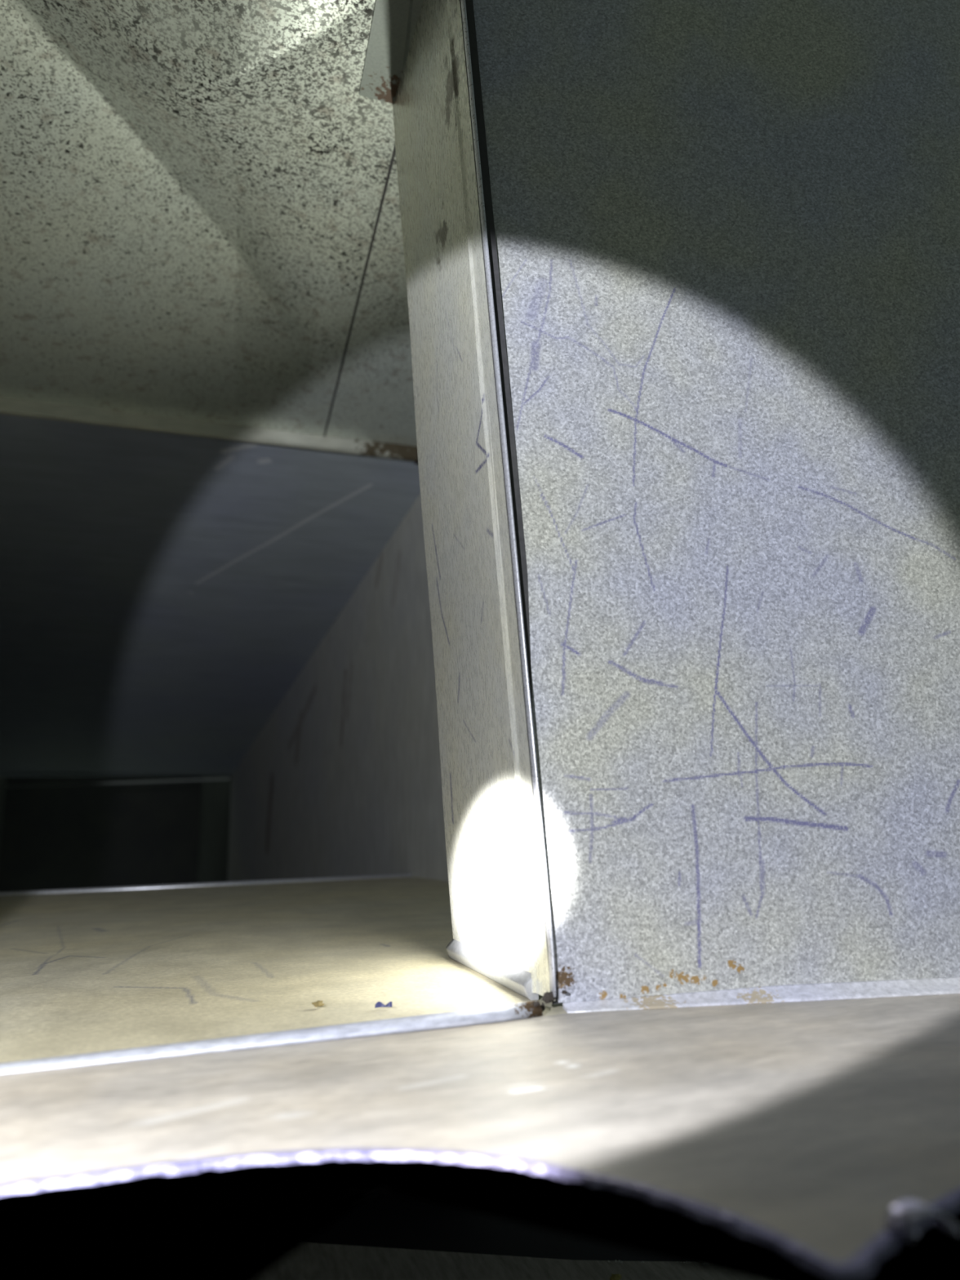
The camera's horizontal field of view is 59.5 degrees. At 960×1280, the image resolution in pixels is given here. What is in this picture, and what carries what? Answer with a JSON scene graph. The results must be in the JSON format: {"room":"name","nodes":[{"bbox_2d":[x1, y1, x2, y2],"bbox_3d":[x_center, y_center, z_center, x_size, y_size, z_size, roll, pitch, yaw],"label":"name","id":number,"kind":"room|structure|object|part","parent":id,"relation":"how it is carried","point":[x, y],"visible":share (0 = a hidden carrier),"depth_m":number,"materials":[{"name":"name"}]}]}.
{"room":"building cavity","nodes":[
{"label":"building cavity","id":0,"kind":"room"},
{"bbox_2d":[0,777,6,847],"bbox_3d":[-1.529,0.355,1.825,0.198,1.170,5.704,4,-13,-22],"label":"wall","id":1,"kind":"structure","parent":0,"point":[2,780],"depth_m":4.40,"materials":[{"name":"black"}]},
{"bbox_2d":[0,775,201,892],"bbox_3d":[-1.947,1.192,4.578,1.900,1.350,0.001,3,-13,-18],"label":"wall","id":2,"kind":"structure","parent":0,"point":[72,837],"depth_m":4.57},
{"bbox_2d":[0,413,420,777],"bbox_3d":[-1.001,0.082,2.236,1.320,0.440,2.190,3,-13,-18],"label":"ceiling","id":3,"kind":"structure","parent":0,"point":[162,595],"depth_m":1.81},
{"bbox_3d":[-1.159,0.218,2.524,1.213,0.302,1.500,3,-13,-18],"label":"panel","id":4,"kind":"part","parent":3,"relation":"part of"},
{"bbox_3d":[-0.766,-0.217,1.572,1.320,0.139,0.690,3,-13,-18],"label":"panel","id":5,"kind":"part","parent":3,"relation":"part of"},
{"bbox_2d":[0,0,423,446],"bbox_3d":[-0.224,-0.567,0.593,1.300,0.145,1.610,3,-13,-18],"label":"ceiling","id":6,"kind":"structure","parent":0,"point":[200,212],"depth_m":0.89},
{"bbox_2d":[0,397,417,464],"bbox_3d":[-0.604,-0.345,1.279,1.112,0.034,0.020,3,-13,-18],"label":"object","id":7,"kind":"object","parent":6,"relation":"attached to","point":[11,406],"visible":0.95,"depth_m":1.33,"materials":[{"name":"metal"}]},
{"bbox_3d":[0.035,-0.422,1.149,0.447,0.050,0.685,3,-13,-18],"label":"panel","id":8,"kind":"part","parent":6,"relation":"part of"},
{"bbox_2d":[196,493,448,883],"bbox_3d":[-0.821,0.702,2.990,0.052,1.600,3.867,4,-13,-24],"label":"wall","id":9,"kind":"structure","parent":0,"point":[343,778],"depth_m":1.85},
{"bbox_2d":[0,777,229,788],"bbox_3d":[-1.503,0.541,3.145,1.082,0.040,0.014,3,-13,-18],"label":"cleat","id":10,"kind":"object","parent":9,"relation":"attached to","point":[208,779],"visible":1,"depth_m":3.18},
{"bbox_3d":[-1.284,1.121,3.956,0.020,1.200,1.603,3,-13,-22],"label":"panel","id":11,"kind":"part","parent":9,"relation":"part of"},
{"bbox_2d":[392,0,562,1004],"bbox_3d":[-0.028,-0.302,0.625,0.074,1.050,0.189,3,-13,-18],"label":"door frame","id":12,"kind":"structure","parent":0,"point":[472,517],"depth_m":0.56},
{"bbox_2d":[0,873,959,1279],"bbox_3d":[-0.102,0.247,0.670,1.750,0.012,1.607,3,-13,-18],"label":"floor","id":13,"kind":"structure","parent":0,"point":[763,1141],"depth_m":0.30,"materials":[{"name":"metal"}]},
{"bbox_2d":[0,1000,542,1075],"bbox_3d":[-0.403,0.169,0.288,0.914,0.006,0.017,3,-13,-18],"label":"threshold","id":14,"kind":"object","parent":13,"relation":"on","point":[523,1010],"visible":1,"depth_m":0.39,"materials":[{"name":"metal"}]},
{"bbox_3d":[-0.365,0.290,0.851,1.370,0.005,1.074,3,-13,-18],"label":"panel","id":15,"kind":"part","parent":13,"relation":"part of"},
{"bbox_2d":[311,1000,324,1007],"bbox_3d":[-0.088,0.198,0.458,0.007,0.003,0.004,-5,-12,17],"label":"leaf fragment","id":16,"kind":"object","parent":13,"relation":"on","point":[318,1003],"visible":1,"depth_m":0.46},
{"bbox_2d":[374,1001,392,1008],"bbox_3d":[-0.052,0.196,0.452,0.009,0.003,0.003,1,-12,-10],"label":"flake","id":17,"kind":"object","parent":13,"relation":"on","point":[379,1004],"visible":1,"depth_m":0.45,"materials":[{"name":"blue paint"}]},
{"bbox_2d":[533,1001,540,1007],"bbox_3d":[0.028,0.184,0.424,0.003,0.002,0.004,3,-13,-18],"label":"flake","id":18,"kind":"object","parent":13,"relation":"on","point":[535,1003],"visible":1,"depth_m":0.42,"materials":[{"name":"brown"}]},
{"bbox_2d":[541,1002,545,1011],"bbox_3d":[0.033,0.190,0.435,0.002,0.005,0.002,-9,-14,33],"label":"flake","id":19,"kind":"object","parent":13,"relation":"on","point":[543,1007],"visible":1,"depth_m":0.43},
{"bbox_2d":[542,991,555,1003],"bbox_3d":[0.036,0.187,0.439,0.008,0.006,0.004,3,-13,-18],"label":"flake","id":20,"kind":"object","parent":13,"relation":"on","point":[548,997],"visible":1,"depth_m":0.44,"materials":[{"name":"grey"}]},
{"bbox_2d":[885,1199,959,1243],"bbox_3d":[0.104,0.140,0.201,0.009,0.009,0.018,3,-13,-18],"label":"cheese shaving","id":21,"kind":"object","parent":13,"relation":"on","point":[902,1216],"visible":1,"depth_m":0.20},
{"bbox_2d":[308,1189,675,1261],"bbox_3d":[-0.591,0.899,1.651,6.000,0.010,4.200,3,-13,-18],"label":"ground","id":22,"kind":"structure","parent":0,"point":[385,1219],"depth_m":1.07,"materials":[{"name":"black"}]},
{"bbox_2d":[257,1242,753,1279],"bbox_3d":[0.146,0.328,0.303,0.828,0.185,0.402,3,-13,-18],"label":"plate","id":23,"kind":"object","parent":22,"relation":"on","point":[312,1261],"visible":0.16,"depth_m":0.45,"materials":[{"name":"black"}]},
{"bbox_2d":[609,1273,622,1279],"bbox_3d":[0.075,0.353,0.464,0.007,0.004,0.006,-7,-13,24],"label":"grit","id":24,"kind":"object","parent":23,"relation":"on","point":[614,1277],"visible":1,"depth_m":0.46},
{"bbox_2d":[472,0,959,1013],"bbox_3d":[0.401,-0.345,0.591,0.878,1.100,0.013,0,-12,-6],"label":"wall","id":25,"kind":"structure","parent":0,"point":[727,232],"depth_m":0.52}
]}

